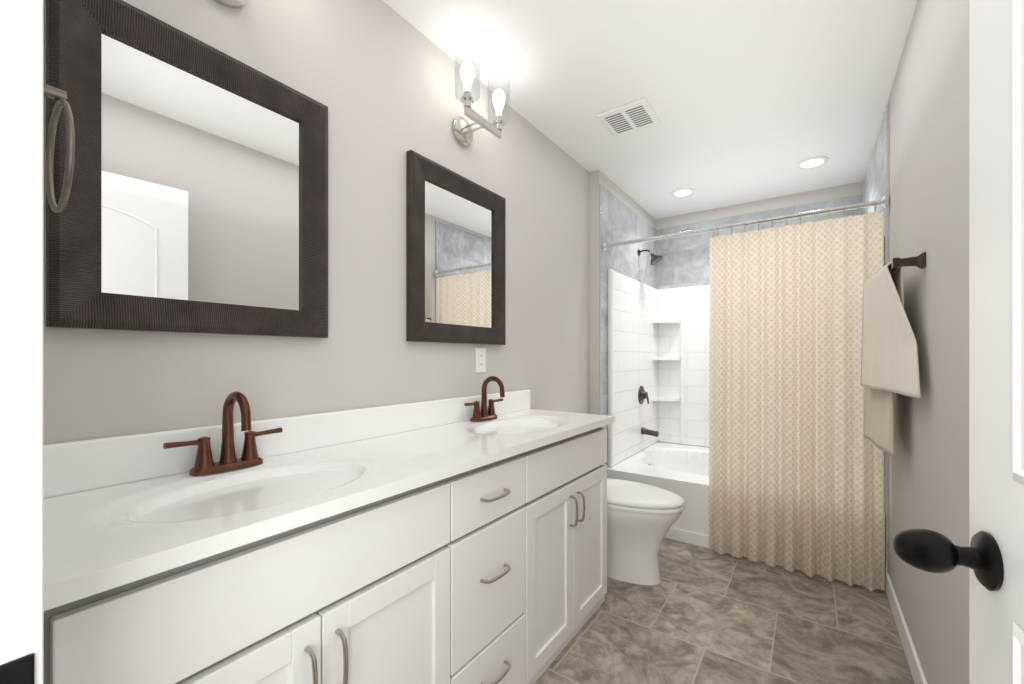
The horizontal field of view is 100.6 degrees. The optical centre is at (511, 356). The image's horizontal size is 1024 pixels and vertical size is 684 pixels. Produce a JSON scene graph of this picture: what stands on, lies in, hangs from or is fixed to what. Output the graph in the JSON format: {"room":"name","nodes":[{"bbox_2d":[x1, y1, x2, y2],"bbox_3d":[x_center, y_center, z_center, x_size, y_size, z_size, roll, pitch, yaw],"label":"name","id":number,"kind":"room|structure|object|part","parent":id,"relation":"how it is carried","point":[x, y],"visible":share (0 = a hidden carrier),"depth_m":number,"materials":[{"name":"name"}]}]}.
{"room":"bathroom","nodes":[
{"label":"bathroom","id":0,"kind":"room"},
{"bbox_2d":[44,0,589,444],"bbox_3d":[-0.314,-0.060,1.844,0.120,2.440,2.790,0,0,35],"label":"wall","id":1,"kind":"structure","parent":0,"point":[377,77],"depth_m":1.47,"materials":[{"name":"grey paint"}]},
{"bbox_2d":[46,0,327,337],"bbox_3d":[-0.752,-0.420,1.088,0.032,0.720,0.594,0,0,35],"label":"mirror","id":2,"kind":"object","parent":1,"relation":"attached to","point":[197,202],"visible":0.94,"depth_m":1.02,"materials":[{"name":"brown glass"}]},
{"bbox_3d":[-0.901,-0.420,0.877,0.032,0.720,0.078,0,0,35],"label":"frame","id":3,"kind":"part","parent":2,"relation":"part of","materials":[{"name":"brown wood"}]},
{"bbox_3d":[-0.752,-0.741,1.088,0.032,0.078,0.594,0,0,35],"label":"frame","id":4,"kind":"part","parent":2,"relation":"part of","materials":[{"name":"brown wood"}]},
{"bbox_3d":[-0.752,-0.099,1.088,0.032,0.078,0.594,0,0,35],"label":"frame","id":5,"kind":"part","parent":2,"relation":"part of","materials":[{"name":"brown wood"}]},
{"bbox_3d":[-0.604,-0.420,1.299,0.032,0.720,0.078,0,0,35],"label":"frame","id":6,"kind":"part","parent":2,"relation":"part of","materials":[{"name":"brown wood"}]},
{"bbox_2d":[215,0,246,8],"bbox_3d":[-0.689,-1.067,1.056,0.175,0.295,0.310,0,0,35],"label":"sconce","id":7,"kind":"object","parent":1,"relation":"attached to","point":[234,4],"visible":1,"depth_m":1.12,"materials":[{"name":"silver metal"}]},
{"bbox_2d":[44,389,530,512],"bbox_3d":[-0.448,0.228,1.530,0.020,0.106,1.877,0,0,35],"label":"backsplash","id":8,"kind":"structure","parent":1,"relation":"attached to","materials":[{"name":"white stone"}]},
{"bbox_2d":[406,150,505,344],"bbox_3d":[-0.214,-0.420,1.851,0.032,0.720,0.604,0,0,35],"label":"mirror","id":9,"kind":"object","parent":1,"relation":"attached to","point":[455,257],"visible":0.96,"depth_m":1.80,"materials":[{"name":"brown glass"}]},
{"bbox_3d":[-0.365,-0.420,1.636,0.032,0.720,0.078,0,0,35],"label":"frame","id":10,"kind":"part","parent":9,"relation":"part of","materials":[{"name":"brown wood"}]},
{"bbox_3d":[-0.214,-0.741,1.851,0.032,0.078,0.604,0,0,35],"label":"frame","id":11,"kind":"part","parent":9,"relation":"part of","materials":[{"name":"brown wood"}]},
{"bbox_3d":[-0.214,-0.099,1.851,0.032,0.078,0.604,0,0,35],"label":"frame","id":12,"kind":"part","parent":9,"relation":"part of","materials":[{"name":"brown wood"}]},
{"bbox_3d":[-0.062,-0.420,2.066,0.032,0.720,0.078,0,0,35],"label":"frame","id":13,"kind":"part","parent":9,"relation":"part of","materials":[{"name":"brown wood"}]},
{"bbox_2d":[475,347,485,372],"bbox_3d":[-0.144,0.014,1.972,0.008,0.116,0.072,0,0,35],"label":"electrical outlet plate","id":14,"kind":"object","parent":1,"relation":"attached to","point":[480,360],"visible":1,"depth_m":1.97,"materials":[{"name":"white plastic"}]},
{"bbox_2d":[452,43,509,145],"bbox_3d":[-0.150,-1.079,1.819,0.175,0.295,0.310,0,0,35],"label":"sconce","id":15,"kind":"object","parent":1,"relation":"attached to","point":[462,131],"visible":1,"depth_m":1.82,"materials":[{"name":"silver metal"}]},
{"bbox_3d":[-0.213,-0.990,1.864,0.020,0.116,0.124,0,0,35],"label":"plate","id":16,"kind":"part","parent":15,"relation":"part of","materials":[{"name":"silver metal"}]},
{"bbox_2d":[460,90,473,109],"bbox_3d":[-0.180,-1.035,1.712,0.052,0.060,0.052,0,0,35],"label":"socket","id":17,"kind":"object","parent":15,"relation":"attached to","point":[467,100],"depth_m":1.70,"materials":[{"name":"silver metal"}]},
{"bbox_3d":[-0.180,-1.132,1.712,0.100,0.190,0.100,0,0,35],"label":"lamp shade","id":18,"kind":"part","parent":15,"relation":"part of","materials":[{"name":"clear glass"}]},
{"bbox_3d":[-0.163,-1.004,1.829,0.107,0.009,0.009,0,0,35],"label":"arm","id":19,"kind":"part","parent":15,"relation":"part of"},
{"bbox_3d":[-0.163,-0.976,1.829,0.107,0.009,0.009,0,0,35],"label":"arm","id":20,"kind":"part","parent":15,"relation":"part of"},
{"bbox_2d":[492,114,504,132],"bbox_3d":[-0.059,-1.035,1.883,0.052,0.060,0.052,0,0,35],"label":"socket","id":21,"kind":"object","parent":15,"relation":"attached to","point":[498,124],"depth_m":1.87,"materials":[{"name":"silver metal"}]},
{"bbox_3d":[-0.059,-1.132,1.883,0.100,0.190,0.100,0,0,35],"label":"lamp shade","id":22,"kind":"part","parent":15,"relation":"part of","materials":[{"name":"clear glass"}]},
{"bbox_2d":[590,170,654,414],"bbox_3d":[0.922,-0.060,3.535,0.190,2.440,1.400,0,0,35],"label":"wall","id":23,"kind":"structure","parent":0,"point":[598,178],"depth_m":2.93,"materials":[{"name":"grey paint"}]},
{"bbox_2d":[601,185,655,467],"bbox_3d":[0.971,-0.010,3.430,0.010,2.340,1.276,0,0,35],"label":"tile","id":24,"kind":"structure","parent":23,"relation":"attached to","point":[621,221],"depth_m":3.16,"materials":[{"name":"tile"}]},
{"bbox_2d":[599,184,600,414],"bbox_3d":[0.604,-0.010,2.908,0.012,2.340,0.005,0,0,35],"label":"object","id":25,"kind":"structure","parent":24,"relation":"attached to","point":[600,299],"depth_m":2.90,"materials":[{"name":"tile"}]},
{"bbox_2d":[637,249,662,264],"bbox_3d":[1.133,-0.825,3.484,0.197,0.147,0.112,0,0,35],"label":"shower head","id":26,"kind":"object","parent":24,"relation":"attached to","point":[655,259],"visible":1,"depth_m":3.46},
{"bbox_3d":[1.104,-0.857,3.505,0.125,0.060,0.014,0,0,35],"label":"arm","id":27,"kind":"part","parent":26,"relation":"part of"},
{"bbox_2d":[602,195,886,590],"bbox_3d":[1.222,0.170,2.494,1.478,1.930,0.121,0,0,35],"label":"shower curtain","id":28,"kind":"object","parent":24,"relation":"hanging from","point":[796,468],"visible":0.98,"depth_m":2.28,"materials":[{"name":"fabric"}]},
{"bbox_3d":[1.239,-0.765,2.518,1.478,0.025,0.025,0,0,35],"label":"rod","id":29,"kind":"part","parent":28,"relation":"part of","materials":[{"name":"silver metal"}]},
{"bbox_2d":[382,0,917,218],"bbox_3d":[0.209,-1.305,1.077,2.300,0.050,6.400,0,0,35],"label":"ceiling","id":30,"kind":"structure","parent":0,"point":[751,100],"depth_m":1.96,"materials":[{"name":"white paint"}]},
{"bbox_2d":[597,98,660,136],"bbox_3d":[0.627,-1.273,2.275,0.260,0.013,0.260,0,0,35],"label":"ceiling vent","id":31,"kind":"object","parent":30,"relation":"in","point":[630,117],"visible":0.98,"depth_m":2.26,"materials":[{"name":"white plastic"}]},
{"bbox_2d":[671,188,694,196],"bbox_3d":[1.325,-1.275,3.300,0.176,0.010,0.176,0,0,35],"label":"recessed light","id":32,"kind":"object","parent":30,"relation":"in","point":[681,192],"visible":1,"depth_m":3.28,"materials":[{"name":"white"}]},
{"bbox_2d":[796,156,828,168],"bbox_3d":[1.972,-1.275,2.794,0.176,0.010,0.176,0,0,35],"label":"recessed light","id":33,"kind":"object","parent":30,"relation":"in","point":[811,162],"visible":1,"depth_m":2.78,"materials":[{"name":"white plastic"}]},
{"bbox_2d":[534,538,913,683],"bbox_3d":[0.209,1.185,1.077,2.300,0.050,6.400,0,0,35],"label":"floor","id":34,"kind":"structure","parent":0,"point":[699,615],"depth_m":1.80,"materials":[{"name":"tile"}]},
{"bbox_2d":[44,376,614,683],"bbox_3d":[-0.251,0.622,1.391,0.502,1.076,1.877,0,0,35],"label":"bathroom vanity","id":35,"kind":"object","parent":34,"relation":"on","point":[460,540],"visible":1,"depth_m":0.98,"materials":[{"name":"white wood"}]},
{"bbox_3d":[-0.493,0.814,0.699,0.010,0.499,0.260,0,0,35],"label":"door panel","id":36,"kind":"part","parent":35,"relation":"part of","materials":[{"name":"white wood"}]},
{"bbox_3d":[-0.490,0.540,0.697,0.020,0.057,0.250,0,0,35],"label":"door rail","id":37,"kind":"part","parent":35,"relation":"part of","materials":[{"name":"white wood"}]},
{"bbox_2d":[163,391,282,476],"bbox_3d":[-0.678,0.182,1.042,0.140,0.196,0.259,0,0,35],"label":"faucet","id":38,"kind":"object","parent":35,"relation":"on","point":[230,449],"depth_m":1.05,"materials":[{"name":"brown metal"}]},
{"bbox_3d":[-0.380,0.617,0.805,0.036,0.126,0.010,0,0,35],"label":"handle","id":39,"kind":"part","parent":35,"relation":"part of","materials":[{"name":"silver metal"}]},
{"bbox_3d":[-0.343,0.617,0.857,0.036,0.126,0.010,0,0,35],"label":"handle","id":40,"kind":"part","parent":35,"relation":"part of","materials":[{"name":"silver metal"}]},
{"bbox_3d":[-0.281,0.814,1.000,0.010,0.499,0.260,0,0,35],"label":"door panel","id":41,"kind":"part","parent":35,"relation":"part of","materials":[{"name":"white wood"}]},
{"bbox_3d":[-0.278,0.540,0.997,0.020,0.057,0.250,0,0,35],"label":"door rail","id":42,"kind":"part","parent":35,"relation":"part of","materials":[{"name":"white wood"}]},
{"bbox_2d":[464,376,504,421],"bbox_3d":[-0.090,0.182,1.875,0.140,0.196,0.259,0,0,35],"label":"faucet","id":43,"kind":"object","parent":35,"relation":"on","point":[483,407],"depth_m":1.89,"materials":[{"name":"brown metal"}]},
{"bbox_3d":[-0.065,0.993,1.298,0.020,0.245,0.362,0,0,35],"label":"drawer","id":44,"kind":"part","parent":35,"relation":"part of","materials":[{"name":"white wood"}]},
{"bbox_3d":[-0.065,0.685,1.298,0.020,0.350,0.362,0,0,35],"label":"drawer","id":45,"kind":"part","parent":35,"relation":"part of","materials":[{"name":"white wood"}]},
{"bbox_3d":[-0.065,0.418,1.298,0.020,0.160,0.362,0,0,35],"label":"drawer","id":46,"kind":"part","parent":35,"relation":"part of","materials":[{"name":"white wood"}]},
{"bbox_3d":[-0.043,0.960,1.282,0.036,0.010,0.126,0,0,35],"label":"handle","id":47,"kind":"part","parent":35,"relation":"part of","materials":[{"name":"silver metal"}]},
{"bbox_3d":[-0.043,0.655,1.282,0.036,0.010,0.126,0,0,35],"label":"handle","id":48,"kind":"part","parent":35,"relation":"part of","materials":[{"name":"silver metal"}]},
{"bbox_3d":[-0.043,0.418,1.282,0.036,0.010,0.126,0,0,35],"label":"handle","id":49,"kind":"part","parent":35,"relation":"part of","materials":[{"name":"silver metal"}]},
{"bbox_3d":[0.139,0.814,1.595,0.010,0.499,0.242,0,0,35],"label":"door panel","id":50,"kind":"part","parent":35,"relation":"part of","materials":[{"name":"white wood"}]},
{"bbox_3d":[0.142,0.540,1.592,0.020,0.057,0.232,0,0,35],"label":"door rail","id":51,"kind":"part","parent":35,"relation":"part of","materials":[{"name":"white wood"}]},
{"bbox_3d":[0.142,1.087,1.592,0.020,0.057,0.232,0,0,35],"label":"door rail","id":52,"kind":"part","parent":35,"relation":"part of","materials":[{"name":"white wood"}]},
{"bbox_3d":[0.247,0.617,1.693,0.036,0.126,0.010,0,0,35],"label":"handle","id":53,"kind":"part","parent":35,"relation":"part of","materials":[{"name":"silver metal"}]},
{"bbox_3d":[0.284,0.617,1.745,0.036,0.126,0.010,0,0,35],"label":"handle","id":54,"kind":"part","parent":35,"relation":"part of","materials":[{"name":"silver metal"}]},
{"bbox_3d":[0.340,0.814,1.880,0.010,0.499,0.242,0,0,35],"label":"door panel","id":55,"kind":"part","parent":35,"relation":"part of","materials":[{"name":"white wood"}]},
{"bbox_3d":[0.344,0.540,1.877,0.020,0.057,0.232,0,0,35],"label":"door rail","id":56,"kind":"part","parent":35,"relation":"part of","materials":[{"name":"white wood"}]},
{"bbox_3d":[0.344,1.087,1.877,0.020,0.057,0.232,0,0,35],"label":"door rail","id":57,"kind":"part","parent":35,"relation":"part of","materials":[{"name":"white wood"}]},
{"bbox_2d":[607,479,684,584],"bbox_3d":[0.560,0.767,2.328,0.733,0.785,0.450,0,0,35],"label":"toilet","id":58,"kind":"object","parent":34,"relation":"on","point":[642,518],"visible":0.4,"depth_m":2.17,"materials":[{"name":"white ceramic"}]},
{"bbox_3d":[0.621,0.755,2.285,0.584,0.022,0.382,0,0,35],"label":"seat","id":59,"kind":"part","parent":58,"relation":"part of","materials":[{"name":"white plastic"}]},
{"bbox_3d":[0.621,0.725,2.285,0.582,0.032,0.382,0,0,35],"label":"lid","id":60,"kind":"part","parent":58,"relation":"part of","materials":[{"name":"white plastic"}]},
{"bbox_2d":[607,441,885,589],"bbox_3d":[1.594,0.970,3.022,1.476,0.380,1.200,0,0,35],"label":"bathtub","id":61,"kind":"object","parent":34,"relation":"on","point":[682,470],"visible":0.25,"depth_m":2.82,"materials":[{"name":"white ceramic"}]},
{"bbox_2d":[655,181,863,229],"bbox_3d":[1.982,-0.060,3.571,1.500,2.440,0.120,0,0,35],"label":"wall","id":62,"kind":"structure","parent":0,"point":[825,194],"depth_m":3.44,"materials":[{"name":"grey paint"}]},
{"bbox_2d":[656,195,862,289],"bbox_3d":[1.944,-0.160,3.517,1.480,2.040,0.010,0,0,35],"label":"tile","id":63,"kind":"structure","parent":62,"relation":"attached to","point":[684,261],"depth_m":3.72,"materials":[{"name":"tile"}]},
{"bbox_2d":[608,269,659,466],"bbox_3d":[1.007,0.079,3.451,0.026,1.397,1.110,0,0,35],"label":"wall","id":64,"kind":"structure","parent":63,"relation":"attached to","point":[640,339],"depth_m":3.37,"materials":[{"name":"white tile"}]},
{"bbox_2d":[609,269,612,467],"bbox_3d":[0.698,0.079,3.004,0.032,1.397,0.032,0,0,35],"label":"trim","id":65,"kind":"structure","parent":64,"relation":"attached to","point":[611,365],"depth_m":2.99,"materials":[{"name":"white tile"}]},
{"bbox_2d":[638,386,648,403],"bbox_3d":[1.097,0.315,3.510,0.061,0.156,0.156,0,0,35],"label":"tub valve","id":66,"kind":"object","parent":64,"relation":"attached to","point":[642,394],"visible":1,"depth_m":3.49,"materials":[{"name":"brown metal"}]},
{"bbox_3d":[1.116,0.349,3.504,0.024,0.074,0.029,0,0,35],"label":"lever","id":67,"kind":"part","parent":66,"relation":"part of","materials":[{"name":"brown metal"}]},
{"bbox_2d":[641,427,658,436],"bbox_3d":[1.138,0.620,3.505,0.140,0.068,0.060,0,0,35],"label":"tub spout","id":68,"kind":"object","parent":64,"relation":"attached to","point":[645,431],"visible":1,"depth_m":3.49,"materials":[{"name":"brown metal"}]},
{"bbox_2d":[652,357,679,359],"bbox_3d":[1.375,0.014,3.782,0.200,0.028,0.170,0,0,35],"label":"shelf","id":69,"kind":"object","parent":64,"relation":"attached to","point":[665,358],"visible":0.95,"depth_m":3.74,"materials":[{"name":"white plastic"}]},
{"bbox_2d":[652,319,679,323],"bbox_3d":[1.375,-0.316,3.782,0.200,0.028,0.170,0,0,35],"label":"shelf","id":70,"kind":"object","parent":64,"relation":"attached to","point":[666,321],"visible":0.97,"depth_m":3.74,"materials":[{"name":"white plastic"}]},
{"bbox_2d":[652,396,679,400],"bbox_3d":[1.375,0.374,3.782,0.200,0.028,0.170,0,0,35],"label":"shelf","id":71,"kind":"object","parent":64,"relation":"attached to","point":[660,398],"visible":1,"depth_m":3.75,"materials":[{"name":"white tile"}]},
{"bbox_2d":[660,285,709,446],"bbox_3d":[1.935,0.079,3.505,1.479,1.397,0.021,0,0,35],"label":"wall","id":72,"kind":"structure","parent":63,"relation":"attached to","point":[696,299],"depth_m":3.76,"materials":[{"name":"white tile"}]},
{"bbox_2d":[680,301,683,441],"bbox_3d":[1.512,0.129,3.777,0.030,1.257,0.020,0,0,35],"label":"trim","id":73,"kind":"structure","parent":72,"relation":"attached to","point":[681,371],"depth_m":3.77,"materials":[{"name":"white tile"}]},
{"bbox_2d":[887,0,968,683],"bbox_3d":[0.856,-0.060,0.571,0.120,2.440,6.320,0,0,35],"label":"wall","id":74,"kind":"structure","parent":0,"point":[928,101],"depth_m":1.32,"materials":[{"name":"grey paint"}]},
{"bbox_2d":[862,109,885,575],"bbox_3d":[2.202,-0.040,2.591,0.010,2.400,1.224,0,0,35],"label":"tile","id":75,"kind":"structure","parent":74,"relation":"attached to","point":[874,187],"depth_m":2.31,"materials":[{"name":"tile"}]},
{"bbox_2d":[886,104,888,572],"bbox_3d":[1.847,-0.040,2.090,0.012,2.400,0.006,0,0,35],"label":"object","id":76,"kind":"structure","parent":75,"relation":"attached to","point":[887,262],"depth_m":2.09,"materials":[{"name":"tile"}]},
{"bbox_2d":[861,252,925,455],"bbox_3d":[1.493,0.015,1.690,0.128,0.729,0.805,0,0,35],"label":"towel rail","id":77,"kind":"object","parent":74,"relation":"attached to","point":[889,361],"visible":1,"depth_m":1.65,"materials":[{"name":"beige fabric"}]},
{"bbox_2d":[861,261,920,398],"bbox_3d":[1.441,-0.109,1.639,0.104,0.478,0.661,0,0,35],"label":"hand towel","id":78,"kind":"object","parent":77,"relation":"hanging from","point":[889,352],"depth_m":1.60,"materials":[{"name":"beige fabric"}]},
{"bbox_3d":[1.355,-0.325,1.455,0.081,0.048,0.048,0,0,35],"label":"post","id":79,"kind":"part","parent":77,"relation":"part of","materials":[{"name":"brown metal"}]},
{"bbox_2d":[886,573,927,683],"bbox_3d":[1.061,1.110,0.979,0.013,0.100,2.721,0,0,35],"label":"baseboard","id":80,"kind":"structure","parent":74,"relation":"attached to","point":[915,665],"depth_m":1.67,"materials":[{"name":"white wood"}]},
{"bbox_2d":[893,0,1023,683],"bbox_3d":[0.414,0.139,0.274,0.130,2.018,0.760,0,0,30],"label":"door","id":81,"kind":"structure","parent":74,"relation":"in","point":[996,297],"depth_m":0.52,"materials":[{"name":"white"}]},
{"bbox_3d":[0.561,0.255,0.557,0.095,0.070,0.070,0,0,35],"label":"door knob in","id":82,"kind":"part","parent":81,"relation":"part of","materials":[{"name":"black metal"}]},
{"bbox_3d":[-0.757,-0.060,0.522,0.680,2.440,0.120,0,0,35],"label":"wall","id":83,"kind":"structure","parent":0,"visible":0},
{"bbox_2d":[0,0,43,683],"bbox_3d":[-0.486,0.095,0.336,0.089,2.130,0.148,0,0,35],"label":"door frame","id":84,"kind":"structure","parent":83,"relation":"attached to","point":[31,326],"depth_m":0.36,"materials":[{"name":"white wood"}]},
{"bbox_3d":[-0.425,0.307,0.347,0.004,0.105,0.047,0,0,35],"label":"door jamb strike","id":85,"kind":"part","parent":84,"relation":"part of","materials":[{"name":"black metal"}]},
{"bbox_2d":[44,84,74,212],"bbox_3d":[-0.605,-0.277,0.530,0.143,0.177,0.067,0,0,35],"label":"towel ring","id":86,"kind":"object","parent":83,"relation":"attached to","point":[58,96],"visible":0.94,"depth_m":0.54,"materials":[{"name":"silver metal"}]},
{"bbox_3d":[-0.602,-0.340,0.535,0.016,0.016,0.056,0,0,35],"label":"post","id":87,"kind":"part","parent":86,"relation":"part of","materials":[{"name":"silver metal"}]}
]}

